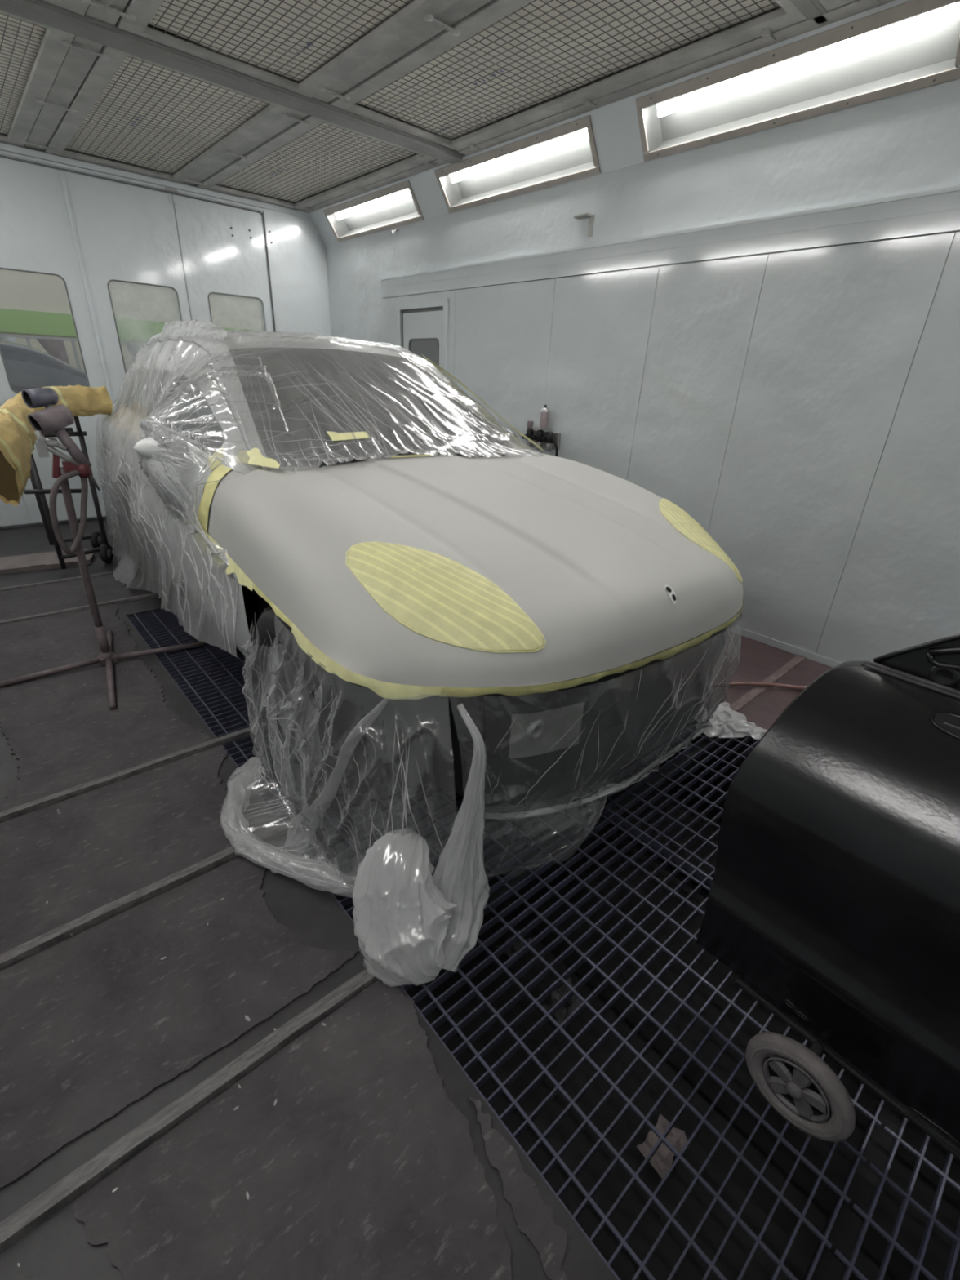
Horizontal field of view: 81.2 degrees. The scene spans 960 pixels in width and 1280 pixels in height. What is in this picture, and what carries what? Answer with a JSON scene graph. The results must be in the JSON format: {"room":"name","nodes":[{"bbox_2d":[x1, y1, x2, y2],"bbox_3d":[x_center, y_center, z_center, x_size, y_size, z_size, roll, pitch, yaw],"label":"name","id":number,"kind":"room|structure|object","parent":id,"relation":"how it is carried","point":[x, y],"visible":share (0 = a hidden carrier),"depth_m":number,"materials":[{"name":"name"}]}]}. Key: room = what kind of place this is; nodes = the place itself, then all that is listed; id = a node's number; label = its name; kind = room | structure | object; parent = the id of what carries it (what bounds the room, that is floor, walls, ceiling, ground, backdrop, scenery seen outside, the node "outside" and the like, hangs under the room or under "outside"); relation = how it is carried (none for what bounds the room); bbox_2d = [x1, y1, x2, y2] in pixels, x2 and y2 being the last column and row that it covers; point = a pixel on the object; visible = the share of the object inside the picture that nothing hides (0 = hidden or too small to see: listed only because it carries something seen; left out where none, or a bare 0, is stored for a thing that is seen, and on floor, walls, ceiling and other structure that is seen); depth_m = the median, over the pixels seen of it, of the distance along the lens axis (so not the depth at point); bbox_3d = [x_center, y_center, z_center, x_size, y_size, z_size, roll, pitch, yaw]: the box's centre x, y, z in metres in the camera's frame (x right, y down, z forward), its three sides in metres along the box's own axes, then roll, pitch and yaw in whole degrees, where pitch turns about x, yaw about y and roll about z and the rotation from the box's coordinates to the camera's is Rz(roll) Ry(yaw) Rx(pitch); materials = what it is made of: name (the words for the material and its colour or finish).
{"room":"auto repair garage","nodes":[
{"label":"auto repair garage","id":0,"kind":"room"},
{"bbox_2d":[0,269,263,372],"bbox_3d":[-7.439,-5.383,9.409,15.000,4.000,0.100,-19,32,-38],"label":"wall","id":1,"kind":"structure","parent":0,"point":[20,291],"depth_m":10.01,"materials":[{"name":"white paint"}]},
{"bbox_2d":[0,308,264,342],"bbox_3d":[-7.395,-5.314,9.384,15.000,0.340,0.040,-19,32,-38],"label":"trim","id":2,"kind":"structure","parent":1,"relation":"attached to","point":[13,321],"depth_m":9.44,"materials":[{"name":"green"}]},
{"bbox_2d":[0,133,331,528],"bbox_3d":[-3.259,-2.741,5.335,4.446,3.042,0.100,-19,32,-38],"label":"wall","id":3,"kind":"structure","parent":0,"point":[295,251],"depth_m":5.94,"materials":[{"name":"white metal"}]},
{"bbox_2d":[0,496,30,526],"bbox_3d":[-4.465,-2.268,4.409,0.799,2.812,0.057,-19,32,-38],"label":"door","id":4,"kind":"structure","parent":3,"relation":"in","point":[11,514],"depth_m":5.13,"materials":[{"name":"white paint"}]},
{"bbox_2d":[0,157,120,523],"bbox_3d":[-3.837,-2.478,4.919,0.861,2.812,0.057,-19,32,-38],"label":"door","id":5,"kind":"structure","parent":3,"relation":"in","point":[36,234],"depth_m":4.72,"materials":[{"name":"white paint"}]},
{"bbox_2d":[58,169,191,404],"bbox_3d":[-3.194,-2.692,5.437,0.852,2.812,0.062,-19,32,-38],"label":"door","id":6,"kind":"structure","parent":3,"relation":"in","point":[123,233],"depth_m":5.02,"materials":[{"name":"white paint"}]},
{"bbox_2d":[0,142,311,218],"bbox_3d":[-3.243,-3.945,4.687,3.886,0.063,0.035,-19,32,-38],"label":"trim","id":7,"kind":"structure","parent":3,"relation":"attached to","point":[46,158],"depth_m":4.87,"materials":[{"name":"white paint"}]},
{"bbox_2d":[168,194,275,335],"bbox_3d":[-2.569,-2.899,5.938,0.868,2.812,0.071,-19,32,-38],"label":"door","id":8,"kind":"structure","parent":3,"relation":"in","point":[223,248],"depth_m":5.50,"materials":[{"name":"white paint"}]},
{"bbox_2d":[23,0,894,213],"bbox_3d":[-0.623,-2.715,2.096,4.446,0.132,8.000,-19,32,-38],"label":"ceiling","id":9,"kind":"structure","parent":0,"point":[76,64],"depth_m":3.13,"materials":[{"name":"metal"}]},
{"bbox_2d":[0,9,85,146],"bbox_3d":[-3.173,-3.334,3.270,1.134,0.056,2.383,-19,32,-38],"label":"panel","id":10,"kind":"object","parent":9,"relation":"attached to","point":[33,53],"visible":0.91,"depth_m":3.22,"materials":[{"name":"metal"}]},
{"bbox_2d":[41,0,106,15],"bbox_3d":[-1.469,-2.438,1.538,1.134,0.054,2.413,-19,32,-38],"label":"panel","id":11,"kind":"object","parent":9,"relation":"attached to","point":[79,6],"visible":1,"depth_m":2.58,"materials":[{"name":"metal"}]},
{"bbox_2d":[39,44,295,183],"bbox_3d":[-2.305,-3.625,3.974,1.134,0.057,2.383,-19,32,-38],"label":"panel","id":12,"kind":"object","parent":9,"relation":"attached to","point":[127,108],"visible":0.91,"depth_m":3.82,"materials":[{"name":"metal"}]},
{"bbox_2d":[130,114,155,160],"bbox_3d":[-2.520,-3.765,4.213,0.112,0.001,1.044,-7,27,-20],"label":"print","id":13,"kind":"object","parent":12,"relation":"on","point":[142,127],"depth_m":4.17,"materials":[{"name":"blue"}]},
{"bbox_2d":[111,0,458,97],"bbox_3d":[-0.600,-2.730,2.241,1.134,0.056,2.413,-19,32,-38],"label":"panel","id":14,"kind":"object","parent":9,"relation":"attached to","point":[291,39],"visible":1,"depth_m":2.76,"materials":[{"name":"metal"}]},
{"bbox_2d":[295,35,322,54],"bbox_3d":[-0.740,-2.895,2.542,0.112,0.001,1.044,-7,27,-20],"label":"print","id":15,"kind":"object","parent":14,"relation":"on","point":[304,43],"depth_m":2.86,"materials":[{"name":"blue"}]},
{"bbox_2d":[195,115,436,210],"bbox_3d":[-1.451,-3.911,4.666,1.132,0.056,2.383,-19,32,-38],"label":"panel","id":16,"kind":"object","parent":9,"relation":"attached to","point":[313,155],"visible":0.94,"depth_m":4.55,"materials":[{"name":"metal"}]},
{"bbox_2d":[329,0,806,151],"bbox_3d":[0.254,-3.016,2.934,1.132,0.056,2.413,-19,32,-38],"label":"panel","id":17,"kind":"object","parent":9,"relation":"attached to","point":[504,58],"visible":1,"depth_m":2.88,"materials":[{"name":"metal"}]},
{"bbox_2d":[434,68,506,133],"bbox_3d":[-0.084,-3.285,3.436,0.109,0.001,1.042,-7,27,-20],"label":"print","id":18,"kind":"object","parent":17,"relation":"on","point":[483,95],"depth_m":3.39,"materials":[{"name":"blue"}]},
{"bbox_2d":[817,0,879,11],"bbox_3d":[1.970,-2.115,1.190,1.132,0.056,2.638,-19,32,-38],"label":"panel","id":19,"kind":"object","parent":9,"relation":"attached to","point":[828,5],"visible":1,"depth_m":2.33,"materials":[{"name":"metal"}]},
{"bbox_2d":[0,516,959,1279],"bbox_3d":[-0.778,0.212,3.455,4.196,0.532,8.000,-19,32,-38],"label":"floor","id":20,"kind":"structure","parent":0,"point":[205,1074],"depth_m":1.47,"materials":[{"name":"concrete"}]},
{"bbox_2d":[0,547,94,574],"bbox_3d":[-3.553,-0.561,4.206,1.105,0.036,0.376,-15,31,-33],"label":"board","id":21,"kind":"object","parent":20,"relation":"on","point":[50,560],"visible":0.86,"depth_m":4.26,"materials":[{"name":"black"}]},
{"bbox_2d":[23,416,113,568],"bbox_3d":[-3.163,-1.135,4.213,0.463,1.099,0.615,-19,32,-38],"label":"trestle","id":22,"kind":"object","parent":20,"relation":"on","point":[99,541],"visible":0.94,"depth_m":4.17,"materials":[{"name":"metal"}]},
{"bbox_2d":[0,385,112,506],"bbox_3d":[-2.755,-1.271,3.523,0.363,0.596,1.452,-1,25,-7],"label":"bumper cover","id":23,"kind":"object","parent":22,"relation":"on","point":[18,437],"visible":0.72,"depth_m":3.21,"materials":[{"name":"paper"}]},
{"bbox_2d":[0,386,204,710],"bbox_3d":[-1.915,-0.462,2.633,0.701,1.327,0.712,7,25,9],"label":"stand","id":24,"kind":"object","parent":20,"relation":"on","point":[51,419],"visible":1,"depth_m":2.54,"materials":[{"name":"paint"}]},
{"bbox_2d":[21,386,58,408],"bbox_3d":[-1.875,-1.035,2.392,0.073,0.082,0.118,16,28,26],"label":"pad","id":25,"kind":"object","parent":24,"relation":"on","point":[46,397],"depth_m":2.37,"materials":[{"name":"black"}]},
{"bbox_2d":[26,404,74,435],"bbox_3d":[-1.842,-0.948,2.409,0.092,0.125,0.162,17,29,28],"label":"pad","id":26,"kind":"object","parent":24,"relation":"on","point":[51,419],"depth_m":2.39,"materials":[{"name":"black"}]},
{"bbox_2d":[53,428,92,466],"bbox_3d":[-1.816,-0.852,2.497,0.113,0.183,0.051,-19,32,-38],"label":"support arm","id":27,"kind":"object","parent":24,"relation":"on","point":[78,459],"depth_m":2.47,"materials":[{"name":"grey paint"}]},
{"bbox_2d":[97,649,117,666],"bbox_3d":[-1.950,0.088,2.926,0.070,0.062,0.060,-19,32,-38],"label":"socket","id":28,"kind":"object","parent":24,"relation":"attached to","point":[105,655],"depth_m":2.90,"materials":[{"name":"paint"}]},
{"bbox_2d":[125,602,253,679],"bbox_3d":[-1.531,-0.091,3.486,0.980,0.030,0.994,-19,32,-38],"label":"floor grating","id":29,"kind":"structure","parent":20,"relation":"on","point":[158,628],"depth_m":3.26,"materials":[{"name":"metal"}]},
{"bbox_2d":[171,659,281,781],"bbox_3d":[-0.873,0.254,2.817,0.980,0.030,0.994,-19,32,-38],"label":"floor grating","id":30,"kind":"structure","parent":20,"relation":"on","point":[216,695],"depth_m":2.63,"materials":[{"name":"metal"}]},
{"bbox_2d":[352,703,489,986],"bbox_3d":[-0.153,0.537,1.454,0.380,0.668,0.309,-19,32,-38],"label":"plastic sheeting","id":31,"kind":"object","parent":20,"relation":"on","point":[402,918],"visible":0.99,"depth_m":1.46,"materials":[{"name":"clear plastic"}]},
{"bbox_2d":[102,333,743,812],"bbox_3d":[-1.036,-1.039,3.600,2.180,1.639,5.375,-17,31,-35],"label":"car","id":32,"kind":"object","parent":20,"relation":"on","point":[539,590],"visible":0.85,"depth_m":1.84,"materials":[{"name":"white"}]},
{"bbox_2d":[133,433,189,464],"bbox_3d":[-1.392,-0.836,2.449,0.205,0.133,0.167,-17,31,-35],"label":"mirror","id":33,"kind":"object","parent":32,"relation":"attached to","point":[144,447],"depth_m":2.42,"materials":[{"name":"white plastic"}]},
{"bbox_2d":[95,320,544,653],"bbox_3d":[-1.442,-1.315,4.074,2.299,1.660,4.148,-19,32,-38],"label":"film","id":34,"kind":"object","parent":32,"relation":"on","point":[190,330],"visible":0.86,"depth_m":2.92,"materials":[{"name":"clear plastic"}]},
{"bbox_2d":[219,612,461,906],"bbox_3d":[-0.574,0.342,1.733,1.204,0.746,0.388,21,31,34],"label":"film","id":35,"kind":"object","parent":32,"relation":"attached to","point":[271,717],"visible":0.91,"depth_m":1.81,"materials":[{"name":"clear plastic"}]},
{"bbox_2d":[502,426,514,437],"bbox_3d":[0.159,-1.297,3.582,0.205,0.133,0.167,-17,31,-35],"label":"plastic sheeting","id":36,"kind":"object","parent":32,"relation":"attached to","point":[512,434],"depth_m":3.56,"materials":[{"name":"plastic"}]},
{"bbox_2d":[468,775,608,882],"bbox_3d":[0.281,0.559,1.863,0.730,0.282,0.152,-20,33,-39],"label":"film","id":37,"kind":"object","parent":32,"relation":"attached to","point":[606,775],"visible":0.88,"depth_m":1.76,"materials":[{"name":"clear plastic"}]},
{"bbox_2d":[461,613,742,820],"bbox_3d":[0.553,0.207,2.102,0.707,0.584,1.578,14,27,23],"label":"film","id":38,"kind":"object","parent":32,"relation":"hanging from","point":[704,722],"visible":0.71,"depth_m":1.96,"materials":[{"name":"clear plastic"}]},
{"bbox_2d":[246,768,607,923],"bbox_3d":[-0.215,0.600,2.148,0.980,0.030,0.994,-19,32,-38],"label":"floor grating","id":39,"kind":"structure","parent":20,"relation":"on","point":[593,804],"depth_m":1.99,"materials":[{"name":"metal"}]},
{"bbox_2d":[495,929,531,957],"bbox_3d":[0.127,1.125,2.058,0.124,0.025,0.086,-19,32,-38],"label":"paper scrap","id":40,"kind":"object","parent":20,"relation":"on","point":[519,944],"visible":0.52,"depth_m":2.05,"materials":[{"name":"paper"}]},
{"bbox_2d":[542,977,582,1025],"bbox_3d":[0.288,1.216,1.877,0.141,0.026,0.106,-19,32,-38],"label":"paper scrap","id":41,"kind":"object","parent":20,"relation":"on","point":[557,995],"visible":0.7,"depth_m":1.88,"materials":[{"name":"paper"}]},
{"bbox_2d":[400,809,884,1279],"bbox_3d":[0.443,0.945,1.479,0.980,0.030,0.994,-19,32,-38],"label":"floor grating","id":42,"kind":"structure","parent":20,"relation":"on","point":[682,864],"depth_m":1.39,"materials":[{"name":"metal"}]},
{"bbox_2d":[579,708,710,814],"bbox_3d":[0.522,0.353,2.745,0.980,0.030,0.994,-19,32,-38],"label":"floor grating","id":43,"kind":"structure","parent":20,"relation":"on","point":[613,802],"depth_m":2.35,"materials":[{"name":"metal"}]},
{"bbox_2d":[636,1114,689,1179],"bbox_3d":[0.504,1.388,1.536,0.136,0.029,0.097,-19,32,-38],"label":"paper scrap","id":44,"kind":"object","parent":20,"relation":"on","point":[661,1161],"visible":0.77,"depth_m":1.54,"materials":[{"name":"beige paper"}]},
{"bbox_2d":[608,735,760,879],"bbox_3d":[1.180,0.698,2.077,0.980,0.030,0.994,-19,32,-38],"label":"floor grating","id":45,"kind":"structure","parent":20,"relation":"on","point":[623,809],"depth_m":2.17,"materials":[{"name":"metal"}]},
{"bbox_2d":[693,701,768,739],"bbox_3d":[1.164,0.364,2.639,0.362,0.075,0.295,-6,26,-17],"label":"film","id":46,"kind":"object","parent":20,"relation":"on","point":[726,722],"visible":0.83,"depth_m":2.59,"materials":[{"name":"plastic"}]},
{"bbox_2d":[711,681,806,690],"bbox_3d":[1.323,0.241,2.986,0.911,0.032,0.047,2,25,-2],"label":"air hose","id":47,"kind":"object","parent":20,"relation":"on","point":[735,683],"visible":0.57,"depth_m":2.99,"materials":[{"name":"orange rubber"}]},
{"bbox_2d":[834,1116,959,1279],"bbox_3d":[1.102,1.291,0.810,0.980,0.030,0.994,-19,32,-38],"label":"floor grating","id":48,"kind":"structure","parent":20,"relation":"on","point":[917,1267],"depth_m":1.09,"materials":[{"name":"metal"}]},
{"bbox_2d":[735,976,959,1159],"bbox_3d":[1.174,0.721,0.982,0.647,0.861,1.170,-19,32,-38],"label":"trolley","id":49,"kind":"object","parent":48,"relation":"on","point":[797,1082],"visible":0.56,"depth_m":1.18,"materials":[{"name":"rubber"}]},
{"bbox_2d":[696,633,959,1149],"bbox_3d":[1.079,0.521,0.881,0.334,1.053,1.297,-19,32,-38],"label":"shell","id":50,"kind":"object","parent":49,"relation":"on","point":[834,892],"visible":1,"depth_m":1.10,"materials":[{"name":"black plastic"}]},
{"bbox_2d":[310,0,959,246],"bbox_3d":[0.815,-3.040,3.381,0.188,0.278,7.850,-19,32,-38],"label":"wall","id":51,"kind":"structure","parent":0,"point":[615,126],"depth_m":3.39,"materials":[{"name":"white paint"}]},
{"bbox_2d":[0,0,465,164],"bbox_3d":[-1.611,-3.127,2.989,3.856,0.090,0.164,-19,32,-38],"label":"beam","id":52,"kind":"structure","parent":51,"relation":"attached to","point":[86,27],"depth_m":3.06,"materials":[{"name":"grey metal"}]},
{"bbox_2d":[323,179,423,242],"bbox_3d":[-0.994,-4.034,5.277,0.278,0.308,1.505,-19,32,-38],"label":"wall light","id":53,"kind":"object","parent":51,"relation":"attached to","point":[397,205],"visible":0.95,"depth_m":5.29,"materials":[{"name":"metal"}]},
{"bbox_2d":[434,115,600,213],"bbox_3d":[0.248,-3.381,4.014,0.278,0.308,1.550,-19,32,-38],"label":"wall light","id":54,"kind":"object","parent":51,"relation":"attached to","point":[567,152],"visible":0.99,"depth_m":3.97,"materials":[{"name":"metal"}]},
{"bbox_2d":[635,0,959,161],"bbox_3d":[1.484,-2.733,2.759,0.278,0.308,1.545,-19,32,-38],"label":"wall light","id":55,"kind":"object","parent":51,"relation":"attached to","point":[912,45],"visible":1,"depth_m":2.67,"materials":[{"name":"metal"}]},
{"bbox_2d":[790,0,827,24],"bbox_3d":[0.068,-2.258,1.277,3.856,0.062,0.080,-19,32,-38],"label":"trim","id":56,"kind":"structure","parent":51,"relation":"attached to","point":[810,9],"depth_m":2.38,"materials":[{"name":"grey metal"}]},
{"bbox_2d":[325,79,959,662],"bbox_3d":[0.891,-1.924,4.009,0.236,3.042,7.980,-19,32,-38],"label":"wall","id":57,"kind":"structure","parent":0,"point":[757,334],"depth_m":3.19,"materials":[{"name":"white paint"}]},
{"bbox_2d":[391,228,399,235],"bbox_3d":[-0.779,-3.740,5.136,0.050,0.047,0.070,-19,32,-38],"label":"clip","id":58,"kind":"object","parent":57,"relation":"attached to","point":[394,230],"visible":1,"depth_m":5.12,"materials":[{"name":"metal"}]},
{"bbox_2d":[396,298,448,380],"bbox_3d":[-0.575,-2.183,5.546,0.030,2.020,0.785,-19,32,-38],"label":"door","id":59,"kind":"structure","parent":57,"relation":"in","point":[425,333],"depth_m":5.18,"materials":[{"name":"white paint"}]},
{"bbox_2d":[521,420,560,456],"bbox_3d":[0.495,-1.477,4.446,0.123,0.475,0.375,-19,32,-38],"label":"air regulator","id":60,"kind":"object","parent":57,"relation":"attached to","point":[549,441],"visible":0.8,"depth_m":4.37,"materials":[{"name":"grey metal"}]},
{"bbox_2d":[526,440,532,448],"bbox_3d":[0.395,-1.574,4.494,0.050,0.065,0.050,-19,32,-38],"label":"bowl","id":61,"kind":"object","parent":60,"relation":"on","point":[528,442],"depth_m":4.47,"materials":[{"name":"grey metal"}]},
{"bbox_2d":[536,441,542,449],"bbox_3d":[0.467,-1.536,4.421,0.050,0.065,0.050,-19,32,-38],"label":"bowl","id":62,"kind":"object","parent":60,"relation":"on","point":[540,443],"depth_m":4.40,"materials":[{"name":"metal"}]},
{"bbox_2d":[539,404,549,428],"bbox_3d":[0.499,-1.725,4.317,0.068,0.168,0.068,-19,32,-38],"label":"spray can","id":63,"kind":"object","parent":60,"relation":"on","point":[544,412],"visible":1,"depth_m":4.30,"materials":[{"name":"grey metal"}]},
{"bbox_2d":[546,443,552,451],"bbox_3d":[0.536,-1.500,4.351,0.050,0.065,0.050,-19,32,-38],"label":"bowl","id":64,"kind":"object","parent":60,"relation":"on","point":[548,446],"depth_m":4.33,"materials":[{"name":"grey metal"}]},
{"bbox_2d":[573,213,594,237],"bbox_3d":[0.685,-2.757,3.728,0.060,0.120,0.130,-19,32,-38],"label":"wall bracket","id":65,"kind":"object","parent":57,"relation":"attached to","point":[591,220],"visible":1,"depth_m":3.71,"materials":[{"name":"metal"}]},
{"bbox_2d":[726,624,841,666],"bbox_3d":[0.768,-0.543,4.586,0.012,0.045,7.800,-19,32,-38],"label":"baseboard","id":66,"kind":"structure","parent":57,"relation":"attached to","point":[822,660],"depth_m":3.45,"materials":[{"name":"white paint"}]},
{"bbox_3d":[-5.929,-2.706,8.653,15.000,0.050,7.750,-19,32,-38],"label":"floor","id":67,"kind":"structure","parent":0,"visible":0},
{"bbox_2d":[0,339,88,392],"bbox_3d":[-5.879,-2.987,7.024,5.370,1.427,1.920,-19,32,-38],"label":"parked car","id":68,"kind":"object","parent":67,"relation":"on","point":[28,367],"visible":0.09,"depth_m":6.52,"materials":[{"name":"black paint"}]},
{"bbox_2d":[0,333,158,370],"bbox_3d":[-7.412,-3.929,8.984,5.490,1.735,0.169,-19,32,-38],"label":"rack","id":69,"kind":"object","parent":67,"relation":"on","point":[54,346],"visible":0.27,"depth_m":9.06,"materials":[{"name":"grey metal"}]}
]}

